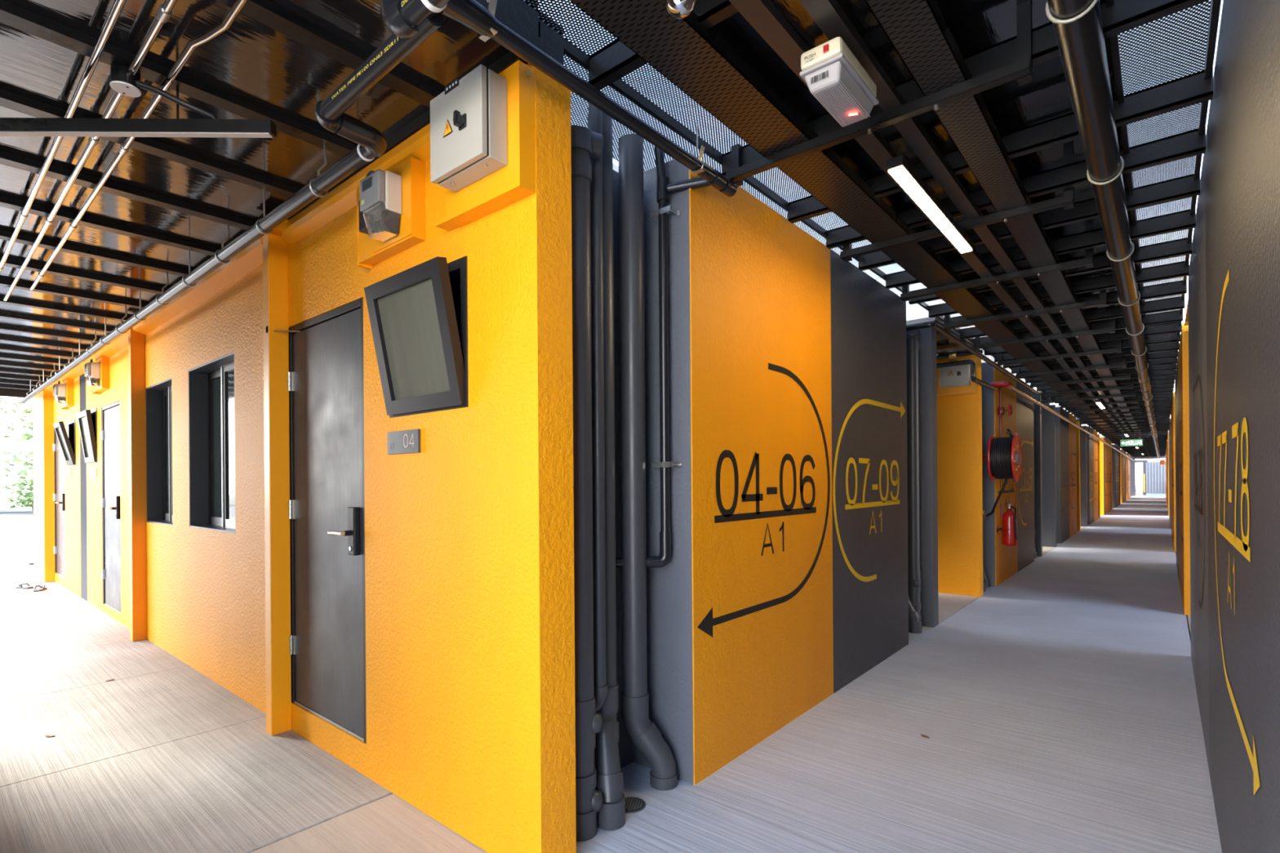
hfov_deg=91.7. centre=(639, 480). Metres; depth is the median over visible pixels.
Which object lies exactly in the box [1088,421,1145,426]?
hanger
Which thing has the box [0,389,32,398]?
trim
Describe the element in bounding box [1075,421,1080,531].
wall
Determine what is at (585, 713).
socket
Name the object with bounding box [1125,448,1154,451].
hanger
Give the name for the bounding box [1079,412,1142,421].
joist
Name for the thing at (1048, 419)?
wall
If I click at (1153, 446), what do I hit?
hanger
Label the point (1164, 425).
joist
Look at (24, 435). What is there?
tree
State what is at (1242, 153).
wall
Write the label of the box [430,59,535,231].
electrical box
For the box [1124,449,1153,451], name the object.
hanger
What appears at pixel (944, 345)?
ceiling
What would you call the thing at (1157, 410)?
joist
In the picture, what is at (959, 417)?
wall
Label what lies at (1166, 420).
joist
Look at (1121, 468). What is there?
wall
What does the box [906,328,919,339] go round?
socket
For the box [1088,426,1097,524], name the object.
wall
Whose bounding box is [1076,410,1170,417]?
joist
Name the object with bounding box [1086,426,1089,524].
wall niche
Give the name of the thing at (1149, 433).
joist
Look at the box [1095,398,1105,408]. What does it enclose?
lamp
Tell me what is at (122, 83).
junction box
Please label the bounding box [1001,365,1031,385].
mesh panel
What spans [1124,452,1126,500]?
wall
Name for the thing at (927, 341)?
wall
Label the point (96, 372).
meter
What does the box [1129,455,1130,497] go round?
wall
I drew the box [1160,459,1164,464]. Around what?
sign
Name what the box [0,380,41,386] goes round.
joist
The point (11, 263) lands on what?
joist
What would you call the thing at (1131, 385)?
hanger
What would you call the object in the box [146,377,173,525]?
window
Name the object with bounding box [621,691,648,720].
socket
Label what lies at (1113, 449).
wall
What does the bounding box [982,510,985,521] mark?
valve
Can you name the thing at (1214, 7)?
mesh panel
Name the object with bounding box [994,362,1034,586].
wall
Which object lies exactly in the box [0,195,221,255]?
joist
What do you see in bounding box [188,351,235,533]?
window
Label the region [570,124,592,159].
socket
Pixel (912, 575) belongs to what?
socket
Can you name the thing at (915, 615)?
socket
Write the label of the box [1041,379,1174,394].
joist
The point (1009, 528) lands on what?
fire extinguisher
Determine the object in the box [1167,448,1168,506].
wall
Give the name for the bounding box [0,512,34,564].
road
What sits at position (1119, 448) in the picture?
wall
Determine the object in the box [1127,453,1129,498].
wall
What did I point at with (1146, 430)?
hanger
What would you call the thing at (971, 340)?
mesh panel
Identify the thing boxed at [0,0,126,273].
conduit
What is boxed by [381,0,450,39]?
supply pipe
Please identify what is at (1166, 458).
wall
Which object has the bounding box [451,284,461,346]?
wall
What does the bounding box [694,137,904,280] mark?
mesh panel
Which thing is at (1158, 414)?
joist
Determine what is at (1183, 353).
wall
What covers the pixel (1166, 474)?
wall
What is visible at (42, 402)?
pillar
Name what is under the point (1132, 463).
trim
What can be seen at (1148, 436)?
hanger
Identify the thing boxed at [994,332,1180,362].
joist
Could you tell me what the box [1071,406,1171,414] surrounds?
joist
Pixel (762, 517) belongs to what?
wall
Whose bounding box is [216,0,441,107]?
joist
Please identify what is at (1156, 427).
joist
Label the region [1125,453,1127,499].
wall
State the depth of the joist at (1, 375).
8.37 m
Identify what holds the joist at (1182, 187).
attached to the wall at (1197, 277)
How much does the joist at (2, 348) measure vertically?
0.052 m
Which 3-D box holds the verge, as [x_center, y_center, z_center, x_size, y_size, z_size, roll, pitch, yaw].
[-45.580,1.858,51.432,44.000,0.250,140.000,0,0,40]
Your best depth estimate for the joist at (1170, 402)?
12.46 m
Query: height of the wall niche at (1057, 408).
2.800 m
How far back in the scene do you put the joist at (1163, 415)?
14.93 m
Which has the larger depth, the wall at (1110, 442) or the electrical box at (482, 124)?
the wall at (1110, 442)
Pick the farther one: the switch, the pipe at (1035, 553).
the pipe at (1035, 553)
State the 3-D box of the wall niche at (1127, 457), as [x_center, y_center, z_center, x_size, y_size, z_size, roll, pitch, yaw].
[30.321,-0.271,38.868,0.454,2.800,4.475,0,0,40]
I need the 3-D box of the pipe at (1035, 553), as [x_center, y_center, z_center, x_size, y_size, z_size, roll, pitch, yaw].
[6.518,-0.134,10.443,0.262,2.874,0.124,0,0,2]
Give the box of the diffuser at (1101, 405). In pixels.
[1096,402,1105,408]
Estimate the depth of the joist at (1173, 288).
4.98 m
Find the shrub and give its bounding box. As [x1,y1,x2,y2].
[0,479,33,512]
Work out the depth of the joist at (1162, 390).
10.66 m
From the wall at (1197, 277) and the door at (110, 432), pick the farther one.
the door at (110, 432)
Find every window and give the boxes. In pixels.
[53,419,75,466]
[76,408,97,463]
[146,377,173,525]
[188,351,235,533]
[364,255,468,417]
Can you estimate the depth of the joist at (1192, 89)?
2.62 m
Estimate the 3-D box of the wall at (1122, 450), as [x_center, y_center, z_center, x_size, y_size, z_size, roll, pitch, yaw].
[26.312,-0.242,33.745,0.008,2.800,3.025,0,0,40]
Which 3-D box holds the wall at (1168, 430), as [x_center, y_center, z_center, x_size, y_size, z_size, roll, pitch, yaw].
[16.989,-0.205,17.742,2.846,2.862,2.410,0,0,40]
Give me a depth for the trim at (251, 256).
4.11 m
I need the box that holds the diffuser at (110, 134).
[0,131,272,137]
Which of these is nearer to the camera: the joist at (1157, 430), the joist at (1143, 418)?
the joist at (1143, 418)
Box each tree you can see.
[0,398,33,486]
[0,449,22,493]
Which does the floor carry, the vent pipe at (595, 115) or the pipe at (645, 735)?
the pipe at (645, 735)
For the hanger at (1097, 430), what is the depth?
18.07 m
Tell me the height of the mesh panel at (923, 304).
0.041 m
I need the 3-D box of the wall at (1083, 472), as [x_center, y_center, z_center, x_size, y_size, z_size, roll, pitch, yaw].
[11.269,-0.115,17.890,2.610,2.765,0.160,0,0,40]
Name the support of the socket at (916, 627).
attached to the pipe at (914, 624)
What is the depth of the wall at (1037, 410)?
10.62 m
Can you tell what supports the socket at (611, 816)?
attached to the pipe at (610, 779)
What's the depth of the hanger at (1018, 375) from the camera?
7.93 m
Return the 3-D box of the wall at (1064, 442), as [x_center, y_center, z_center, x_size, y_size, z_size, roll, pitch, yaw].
[9.573,-0.120,13.851,0.008,2.800,3.025,0,0,40]
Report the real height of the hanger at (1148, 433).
0.266 m
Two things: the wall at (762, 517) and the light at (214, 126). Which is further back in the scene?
the wall at (762, 517)
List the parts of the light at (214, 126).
hanger rod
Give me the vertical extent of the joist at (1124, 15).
0.097 m
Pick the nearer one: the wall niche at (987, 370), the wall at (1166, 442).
the wall niche at (987, 370)
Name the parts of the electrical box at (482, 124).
door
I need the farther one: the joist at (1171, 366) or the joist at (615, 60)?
the joist at (1171, 366)
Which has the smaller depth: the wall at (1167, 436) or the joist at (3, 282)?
the joist at (3, 282)
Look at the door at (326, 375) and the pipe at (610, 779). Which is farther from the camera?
the door at (326, 375)
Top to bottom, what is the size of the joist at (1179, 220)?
0.097 m
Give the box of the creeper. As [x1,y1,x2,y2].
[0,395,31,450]
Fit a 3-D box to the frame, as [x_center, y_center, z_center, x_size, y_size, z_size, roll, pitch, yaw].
[40.159,-0.268,49.941,1.050,2.850,0.260,0,0,40]
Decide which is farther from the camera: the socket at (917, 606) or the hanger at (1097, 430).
the hanger at (1097, 430)
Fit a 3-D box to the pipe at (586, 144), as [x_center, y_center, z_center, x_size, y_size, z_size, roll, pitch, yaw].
[-0.223,-0.001,2.392,0.159,2.705,0.128,0,0,-31]
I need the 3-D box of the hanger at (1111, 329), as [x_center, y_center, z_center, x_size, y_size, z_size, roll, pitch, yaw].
[3.971,-1.502,6.154,1.170,0.266,0.085,0,0,40]
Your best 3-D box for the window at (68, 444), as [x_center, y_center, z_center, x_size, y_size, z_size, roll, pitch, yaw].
[-7.080,-0.468,7.712,0.480,0.560,0.260,0,0,40]
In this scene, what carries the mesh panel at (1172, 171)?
attached to the ceiling at (975, 25)
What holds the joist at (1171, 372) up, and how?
attached to the ceiling at (975, 25)
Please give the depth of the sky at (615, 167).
8.35 m
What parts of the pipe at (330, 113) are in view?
hanger rod, hanger rod, hanger rod, hanger rod, hanger rod, hanger rod, hanger rod, hanger rod, hanger rod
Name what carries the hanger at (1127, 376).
hanging from the ceiling at (975, 25)
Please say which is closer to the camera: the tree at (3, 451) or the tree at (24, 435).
the tree at (3, 451)
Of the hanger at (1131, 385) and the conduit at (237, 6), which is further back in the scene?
the hanger at (1131, 385)
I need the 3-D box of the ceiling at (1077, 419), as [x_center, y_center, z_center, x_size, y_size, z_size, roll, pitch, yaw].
[11.009,-1.562,16.980,1.800,0.040,1.855,0,0,40]
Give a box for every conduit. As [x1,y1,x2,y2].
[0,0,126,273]
[3,0,177,301]
[29,0,248,290]
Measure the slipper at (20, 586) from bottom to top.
0.061 m
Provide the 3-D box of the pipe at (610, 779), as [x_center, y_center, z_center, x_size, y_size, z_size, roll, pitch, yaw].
[-0.145,-0.085,2.523,0.124,2.874,0.262,0,0,-12]
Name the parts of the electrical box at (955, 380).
door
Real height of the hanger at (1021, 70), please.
0.266 m
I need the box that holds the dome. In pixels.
[663,0,696,18]
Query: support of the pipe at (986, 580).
on the floor
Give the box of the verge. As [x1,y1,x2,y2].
[0,498,31,513]
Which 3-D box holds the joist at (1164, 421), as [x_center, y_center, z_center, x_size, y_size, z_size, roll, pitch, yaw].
[13.315,-1.571,16.938,1.723,0.097,0.050,0,0,40]
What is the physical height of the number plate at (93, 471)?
0.100 m
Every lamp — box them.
[885,154,973,253]
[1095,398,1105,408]
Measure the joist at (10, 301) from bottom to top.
0.052 m
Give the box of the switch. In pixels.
[453,109,466,130]
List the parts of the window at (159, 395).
sash, rail, pane, sash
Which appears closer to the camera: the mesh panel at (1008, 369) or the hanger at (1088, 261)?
the hanger at (1088, 261)
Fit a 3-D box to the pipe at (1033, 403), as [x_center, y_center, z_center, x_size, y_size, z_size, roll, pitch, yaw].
[6.635,-0.051,10.542,0.128,2.705,0.159,0,0,22]
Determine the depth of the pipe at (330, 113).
2.42 m
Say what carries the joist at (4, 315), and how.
attached to the ceiling at (251, 60)
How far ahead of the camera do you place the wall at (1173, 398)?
11.03 m
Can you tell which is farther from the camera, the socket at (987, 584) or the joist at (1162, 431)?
the joist at (1162, 431)
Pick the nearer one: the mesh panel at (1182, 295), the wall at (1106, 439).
the mesh panel at (1182, 295)
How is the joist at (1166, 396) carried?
attached to the ceiling at (975, 25)
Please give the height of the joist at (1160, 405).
0.097 m
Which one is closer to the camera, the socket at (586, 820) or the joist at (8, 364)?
the socket at (586, 820)
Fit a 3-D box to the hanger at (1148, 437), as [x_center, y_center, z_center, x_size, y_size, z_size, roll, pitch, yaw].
[17.878,-1.603,22.681,1.170,0.266,0.085,0,0,40]
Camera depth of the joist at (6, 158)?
3.06 m
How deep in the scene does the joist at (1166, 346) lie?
7.23 m
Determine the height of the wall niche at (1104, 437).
2.800 m
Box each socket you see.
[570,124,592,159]
[571,157,591,185]
[574,695,595,753]
[575,768,596,793]
[575,809,596,841]
[594,684,608,697]
[594,772,624,794]
[595,681,618,715]
[595,721,619,742]
[596,793,625,831]
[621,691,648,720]
[631,720,662,752]
[649,769,677,791]
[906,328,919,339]
[906,342,919,351]
[907,570,920,593]
[908,609,919,622]
[908,620,921,633]
[911,603,921,609]
[982,582,985,591]
[985,582,990,586]
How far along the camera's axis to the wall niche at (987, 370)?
7.77 m
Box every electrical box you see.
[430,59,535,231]
[936,356,977,396]
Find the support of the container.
on the forecourt
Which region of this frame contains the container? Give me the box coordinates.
[1146,461,1165,493]
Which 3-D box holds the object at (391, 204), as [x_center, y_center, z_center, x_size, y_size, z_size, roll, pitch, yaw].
[-1.091,-1.127,2.589,0.450,0.350,0.160,0,0,40]
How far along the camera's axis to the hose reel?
7.26 m
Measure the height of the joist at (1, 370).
0.052 m
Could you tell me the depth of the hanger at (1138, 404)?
12.53 m
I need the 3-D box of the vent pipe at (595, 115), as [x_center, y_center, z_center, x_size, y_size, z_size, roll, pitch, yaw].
[-0.190,-0.295,2.484,0.109,2.447,0.066,0,0,-28]
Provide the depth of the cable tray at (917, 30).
2.52 m
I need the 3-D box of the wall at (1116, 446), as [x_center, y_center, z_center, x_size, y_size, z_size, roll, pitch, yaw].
[22.128,-0.211,28.772,0.008,2.800,3.025,0,0,40]
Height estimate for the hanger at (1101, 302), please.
0.266 m
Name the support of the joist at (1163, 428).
attached to the ceiling at (975, 25)
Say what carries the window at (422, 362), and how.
in the wall at (469, 595)
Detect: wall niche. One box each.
[613,159,693,785]
[981,362,995,586]
[1055,406,1061,543]
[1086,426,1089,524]
[1103,437,1105,514]
[1114,444,1115,507]
[1127,457,1128,499]
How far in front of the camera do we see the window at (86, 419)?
6.86 m
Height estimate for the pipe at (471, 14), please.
0.217 m
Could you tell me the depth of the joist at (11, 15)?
2.19 m
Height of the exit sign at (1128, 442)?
0.510 m
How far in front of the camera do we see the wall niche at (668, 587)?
2.83 m
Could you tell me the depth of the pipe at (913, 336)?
5.54 m
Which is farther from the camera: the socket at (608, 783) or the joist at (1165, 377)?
the joist at (1165, 377)
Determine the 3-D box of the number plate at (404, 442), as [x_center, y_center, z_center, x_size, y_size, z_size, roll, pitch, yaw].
[-0.995,-0.162,2.611,0.248,0.096,0.012,0,0,40]
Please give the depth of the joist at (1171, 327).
6.42 m
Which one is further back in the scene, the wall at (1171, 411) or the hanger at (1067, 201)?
the wall at (1171, 411)
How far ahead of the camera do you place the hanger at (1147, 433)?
19.91 m
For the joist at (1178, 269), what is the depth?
4.71 m
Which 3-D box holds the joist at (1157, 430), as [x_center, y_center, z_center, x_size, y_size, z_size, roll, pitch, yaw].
[15.839,-1.589,19.937,1.723,0.097,0.050,0,0,40]
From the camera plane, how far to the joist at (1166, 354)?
7.74 m
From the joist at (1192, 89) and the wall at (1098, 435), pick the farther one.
the wall at (1098, 435)
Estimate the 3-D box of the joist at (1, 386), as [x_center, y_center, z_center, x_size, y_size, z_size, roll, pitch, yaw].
[-9.755,-1.385,8.588,0.075,0.052,2.075,0,0,40]
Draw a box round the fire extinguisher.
[1000,501,1017,546]
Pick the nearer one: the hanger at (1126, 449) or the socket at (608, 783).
the socket at (608, 783)
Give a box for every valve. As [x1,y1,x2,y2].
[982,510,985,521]
[997,403,1012,416]
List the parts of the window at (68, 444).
pane, frame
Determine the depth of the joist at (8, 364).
7.55 m
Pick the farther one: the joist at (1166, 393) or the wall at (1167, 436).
the wall at (1167, 436)
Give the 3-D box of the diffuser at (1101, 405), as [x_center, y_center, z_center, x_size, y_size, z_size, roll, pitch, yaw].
[8.355,-1.356,11.259,0.055,0.006,1.240,0,0,40]
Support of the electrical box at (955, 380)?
attached to the wall at (959, 417)
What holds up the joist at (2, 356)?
attached to the ceiling at (251, 60)
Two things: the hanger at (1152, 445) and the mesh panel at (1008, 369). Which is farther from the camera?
the hanger at (1152, 445)
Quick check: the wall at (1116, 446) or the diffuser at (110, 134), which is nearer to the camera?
the diffuser at (110, 134)
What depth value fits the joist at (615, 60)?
2.14 m
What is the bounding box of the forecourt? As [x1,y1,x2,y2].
[1130,489,1165,497]
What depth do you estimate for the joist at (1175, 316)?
5.95 m
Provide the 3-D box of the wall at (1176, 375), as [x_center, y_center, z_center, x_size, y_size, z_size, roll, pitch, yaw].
[8.620,-0.144,7.795,2.846,2.862,2.410,0,0,40]
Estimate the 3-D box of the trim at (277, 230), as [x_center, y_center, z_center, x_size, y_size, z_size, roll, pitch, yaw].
[-1.990,-1.364,3.378,0.220,0.073,0.110,0,0,40]
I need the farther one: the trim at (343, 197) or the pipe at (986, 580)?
the pipe at (986, 580)
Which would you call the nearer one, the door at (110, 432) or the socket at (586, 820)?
the socket at (586, 820)
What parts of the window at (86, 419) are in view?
pane, frame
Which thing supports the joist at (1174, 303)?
attached to the ceiling at (975, 25)
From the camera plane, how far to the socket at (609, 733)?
2.51 m
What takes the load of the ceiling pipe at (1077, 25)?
hanging from the ceiling
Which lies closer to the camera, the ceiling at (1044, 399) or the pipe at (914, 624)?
the pipe at (914, 624)
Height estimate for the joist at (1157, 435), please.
0.097 m
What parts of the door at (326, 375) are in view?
lever handle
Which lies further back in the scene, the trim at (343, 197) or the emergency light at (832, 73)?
the trim at (343, 197)
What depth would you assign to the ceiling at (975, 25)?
2.58 m
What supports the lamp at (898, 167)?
attached to the hanger at (1067, 201)
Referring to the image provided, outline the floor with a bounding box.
[0,495,1222,852]
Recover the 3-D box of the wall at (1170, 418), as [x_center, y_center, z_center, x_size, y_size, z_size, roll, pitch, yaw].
[15.486,-0.194,15.956,2.846,2.862,2.260,0,0,40]
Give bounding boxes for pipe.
[20,12,443,403]
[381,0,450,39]
[440,0,737,196]
[570,124,603,841]
[587,111,625,831]
[588,102,608,711]
[615,146,682,568]
[618,133,677,791]
[906,321,1039,395]
[906,328,921,620]
[908,596,921,633]
[936,349,982,359]
[936,359,997,391]
[982,568,990,586]
[982,575,985,591]
[990,381,1133,461]
[1033,403,1035,547]
[1034,547,1036,558]
[1044,0,1159,457]
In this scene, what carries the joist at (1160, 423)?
attached to the ceiling at (975, 25)
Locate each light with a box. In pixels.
[0,80,276,137]
[799,36,879,126]
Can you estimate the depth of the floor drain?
2.57 m
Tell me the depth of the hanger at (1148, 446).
29.10 m
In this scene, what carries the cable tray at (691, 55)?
attached to the joist at (1157, 435)
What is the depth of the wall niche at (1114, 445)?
27.62 m
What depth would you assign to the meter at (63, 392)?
7.62 m
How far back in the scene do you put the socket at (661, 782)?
2.71 m
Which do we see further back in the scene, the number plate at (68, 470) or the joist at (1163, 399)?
the joist at (1163, 399)
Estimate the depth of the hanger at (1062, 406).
11.65 m
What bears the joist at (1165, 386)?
attached to the ceiling at (975, 25)
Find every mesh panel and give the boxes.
[525,0,738,171]
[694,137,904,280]
[876,278,974,333]
[967,335,1003,365]
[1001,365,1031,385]
[1105,0,1221,173]
[1126,155,1201,287]
[1139,276,1186,337]
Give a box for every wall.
[53,62,576,852]
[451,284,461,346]
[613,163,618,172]
[688,152,908,785]
[918,327,938,627]
[936,354,982,596]
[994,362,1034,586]
[1033,395,1042,556]
[1041,404,1056,546]
[1059,406,1076,543]
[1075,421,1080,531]
[1080,426,1087,526]
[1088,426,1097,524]
[1097,434,1100,518]
[1099,437,1104,515]
[1105,437,1111,514]
[1110,442,1112,510]
[1111,444,1115,508]
[1115,444,1119,506]
[1119,448,1120,504]
[1120,449,1122,503]
[1122,449,1125,502]
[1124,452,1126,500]
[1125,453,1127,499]
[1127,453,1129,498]
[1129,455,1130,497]
[1165,457,1166,486]
[1166,442,1168,509]
[1166,474,1167,505]
[1167,435,1168,515]
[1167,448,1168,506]
[1168,417,1171,528]
[1168,430,1169,520]
[1170,410,1173,541]
[1171,391,1176,552]
[1174,357,1179,582]
[1177,323,1190,615]
[1187,153,1209,773]
[1204,0,1279,852]
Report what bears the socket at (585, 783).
attached to the pipe at (586, 144)
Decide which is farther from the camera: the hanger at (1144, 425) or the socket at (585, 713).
the hanger at (1144, 425)
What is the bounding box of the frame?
[1135,459,1147,494]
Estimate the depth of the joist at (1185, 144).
3.02 m
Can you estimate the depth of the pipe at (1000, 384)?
8.70 m
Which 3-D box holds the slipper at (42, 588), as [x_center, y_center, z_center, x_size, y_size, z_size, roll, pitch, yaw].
[-7.699,1.375,7.966,0.101,0.061,0.264,0,0,-32]
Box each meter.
[53,379,73,409]
[84,356,109,394]
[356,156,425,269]
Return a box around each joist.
[0,0,357,156]
[0,88,301,197]
[0,150,256,230]
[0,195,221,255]
[0,230,191,276]
[0,257,168,293]
[0,279,147,308]
[0,297,130,321]
[0,311,115,332]
[0,324,100,342]
[0,336,89,351]
[0,346,78,358]
[0,354,70,364]
[0,361,62,370]
[0,368,54,376]
[0,374,48,381]
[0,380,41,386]
[0,385,35,390]
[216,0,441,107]
[588,0,737,90]
[721,0,1208,176]
[787,70,1213,223]
[826,128,1205,248]
[858,173,1199,271]
[885,208,1195,288]
[908,237,1192,304]
[928,261,1189,318]
[950,280,1186,328]
[960,296,1185,339]
[973,310,1182,347]
[984,321,1182,355]
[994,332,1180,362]
[1003,342,1179,368]
[1011,350,1177,373]
[1018,357,1177,378]
[1025,364,1176,383]
[1034,369,1176,386]
[1036,374,1175,391]
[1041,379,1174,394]
[1046,384,1173,397]
[1050,387,1173,400]
[1054,391,1173,403]
[1058,395,1173,405]
[1063,398,1172,408]
[1065,400,1172,410]
[1071,404,1171,410]
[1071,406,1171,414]
[1076,408,1171,414]
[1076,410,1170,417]
[1079,413,1170,418]
[1080,414,1170,421]
[1083,416,1169,422]
[1085,417,1169,424]
[1087,419,1169,425]
[1090,422,1168,427]
[1093,425,1168,430]
[1095,426,1168,431]
[1098,429,1168,432]
[1101,430,1168,434]
[1101,431,1168,435]
[1103,433,1168,436]
[1104,427,1168,431]
[1106,435,1168,438]
[1120,424,1168,426]
[1145,421,1169,423]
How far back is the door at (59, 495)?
8.46 m
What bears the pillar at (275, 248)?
attached to the wall at (469, 595)
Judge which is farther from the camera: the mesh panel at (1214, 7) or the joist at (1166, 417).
the joist at (1166, 417)
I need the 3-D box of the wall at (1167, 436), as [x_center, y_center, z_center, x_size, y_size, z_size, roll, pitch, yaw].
[19.671,-0.225,20.929,2.846,2.862,2.260,0,0,40]
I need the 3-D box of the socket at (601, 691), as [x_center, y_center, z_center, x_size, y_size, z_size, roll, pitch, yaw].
[-0.163,0.841,2.494,0.066,0.040,0.066,0,0,40]
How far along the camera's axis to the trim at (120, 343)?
6.29 m
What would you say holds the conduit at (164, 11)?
attached to the joist at (5, 202)
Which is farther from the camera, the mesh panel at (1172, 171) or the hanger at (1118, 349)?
the hanger at (1118, 349)
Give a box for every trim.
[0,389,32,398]
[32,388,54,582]
[45,330,128,392]
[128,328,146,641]
[133,239,262,334]
[258,219,288,239]
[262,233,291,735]
[281,123,430,244]
[286,11,564,219]
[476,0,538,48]
[1130,454,1165,496]
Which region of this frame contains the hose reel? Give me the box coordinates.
[982,428,1021,516]
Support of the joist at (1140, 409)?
hanging from the ceiling at (975, 25)
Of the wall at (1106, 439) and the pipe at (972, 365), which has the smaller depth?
the pipe at (972, 365)
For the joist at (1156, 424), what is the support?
attached to the ceiling at (975, 25)
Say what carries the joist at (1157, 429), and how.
attached to the ceiling at (975, 25)
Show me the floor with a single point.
(1058, 708)
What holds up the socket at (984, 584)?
attached to the pipe at (984, 583)
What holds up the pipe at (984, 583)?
on the floor
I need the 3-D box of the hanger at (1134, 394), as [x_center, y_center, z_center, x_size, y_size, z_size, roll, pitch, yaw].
[7.834,-1.530,10.745,1.170,0.266,0.085,0,0,40]
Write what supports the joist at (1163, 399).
attached to the ceiling at (975, 25)
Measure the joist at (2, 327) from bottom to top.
0.052 m
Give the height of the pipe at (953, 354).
0.070 m
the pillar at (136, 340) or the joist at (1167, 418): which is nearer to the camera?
the pillar at (136, 340)
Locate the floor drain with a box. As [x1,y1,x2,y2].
[625,796,645,813]
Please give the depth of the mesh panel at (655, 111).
2.47 m
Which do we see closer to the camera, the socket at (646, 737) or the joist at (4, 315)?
the socket at (646, 737)
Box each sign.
[1120,430,1142,446]
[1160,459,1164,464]
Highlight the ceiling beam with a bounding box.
[799,0,1141,446]
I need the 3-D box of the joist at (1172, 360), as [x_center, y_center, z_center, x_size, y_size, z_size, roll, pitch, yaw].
[6.104,-1.518,8.368,1.723,0.097,0.050,0,0,40]
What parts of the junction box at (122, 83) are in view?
lid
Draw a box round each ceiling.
[0,0,540,391]
[710,0,1142,332]
[906,316,973,355]
[1033,391,1053,403]
[1075,417,1084,424]
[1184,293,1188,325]
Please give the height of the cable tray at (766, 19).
0.035 m
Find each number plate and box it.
[66,468,71,476]
[90,467,97,477]
[387,428,420,454]
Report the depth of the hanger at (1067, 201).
3.31 m
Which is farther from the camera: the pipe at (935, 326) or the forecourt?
the forecourt
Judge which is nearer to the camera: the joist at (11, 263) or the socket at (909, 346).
the joist at (11, 263)
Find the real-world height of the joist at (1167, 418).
0.097 m
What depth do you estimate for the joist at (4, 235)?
3.90 m
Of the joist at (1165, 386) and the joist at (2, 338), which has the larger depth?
the joist at (1165, 386)
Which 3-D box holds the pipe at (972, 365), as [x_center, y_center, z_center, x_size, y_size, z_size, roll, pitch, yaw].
[3.568,-1.191,7.462,1.066,0.242,1.176,0,0,40]
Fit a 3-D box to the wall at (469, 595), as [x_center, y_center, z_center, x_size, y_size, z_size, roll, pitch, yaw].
[-4.612,0.001,5.795,11.340,2.765,0.200,0,0,40]
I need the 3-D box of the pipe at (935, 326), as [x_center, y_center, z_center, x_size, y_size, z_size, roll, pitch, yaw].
[4.144,-1.320,7.434,0.344,0.048,5.674,0,0,40]
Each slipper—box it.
[13,582,33,589]
[33,584,46,591]
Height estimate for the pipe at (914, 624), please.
2.874 m
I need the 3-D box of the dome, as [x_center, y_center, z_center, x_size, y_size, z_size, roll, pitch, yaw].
[0.110,-1.338,1.696,0.100,0.135,0.100,0,0,40]
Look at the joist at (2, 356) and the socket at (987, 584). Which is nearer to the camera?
the joist at (2, 356)
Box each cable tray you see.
[569,0,1124,442]
[728,0,1131,439]
[864,0,1152,457]
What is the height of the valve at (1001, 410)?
0.162 m
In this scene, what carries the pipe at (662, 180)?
attached to the wall niche at (668, 587)
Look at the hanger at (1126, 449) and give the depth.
30.90 m
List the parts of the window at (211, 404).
sash, pane, rail, sash, pane, rail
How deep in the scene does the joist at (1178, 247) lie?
4.14 m
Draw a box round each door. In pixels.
[53,422,66,578]
[100,400,121,614]
[266,297,366,743]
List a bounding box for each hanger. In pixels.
[725,0,1032,186]
[840,153,1074,262]
[900,225,1093,301]
[942,271,1106,329]
[973,304,1115,350]
[997,339,1121,365]
[1015,355,1126,377]
[1030,368,1130,387]
[1042,382,1133,395]
[1052,391,1136,402]
[1060,397,1137,408]
[1067,403,1139,413]
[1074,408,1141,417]
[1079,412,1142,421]
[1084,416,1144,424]
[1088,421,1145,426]
[1092,423,1146,429]
[1096,426,1146,431]
[1098,428,1147,434]
[1102,431,1148,435]
[1104,432,1149,437]
[1106,435,1149,439]
[1109,437,1150,440]
[1119,444,1152,448]
[1120,446,1152,448]
[1122,446,1153,449]
[1123,448,1153,450]
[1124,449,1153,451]
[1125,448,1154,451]
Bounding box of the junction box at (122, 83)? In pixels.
[110,64,141,97]
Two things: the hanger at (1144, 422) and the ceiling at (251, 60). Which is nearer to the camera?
the ceiling at (251, 60)
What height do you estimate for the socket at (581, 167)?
0.060 m
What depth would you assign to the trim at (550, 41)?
2.14 m

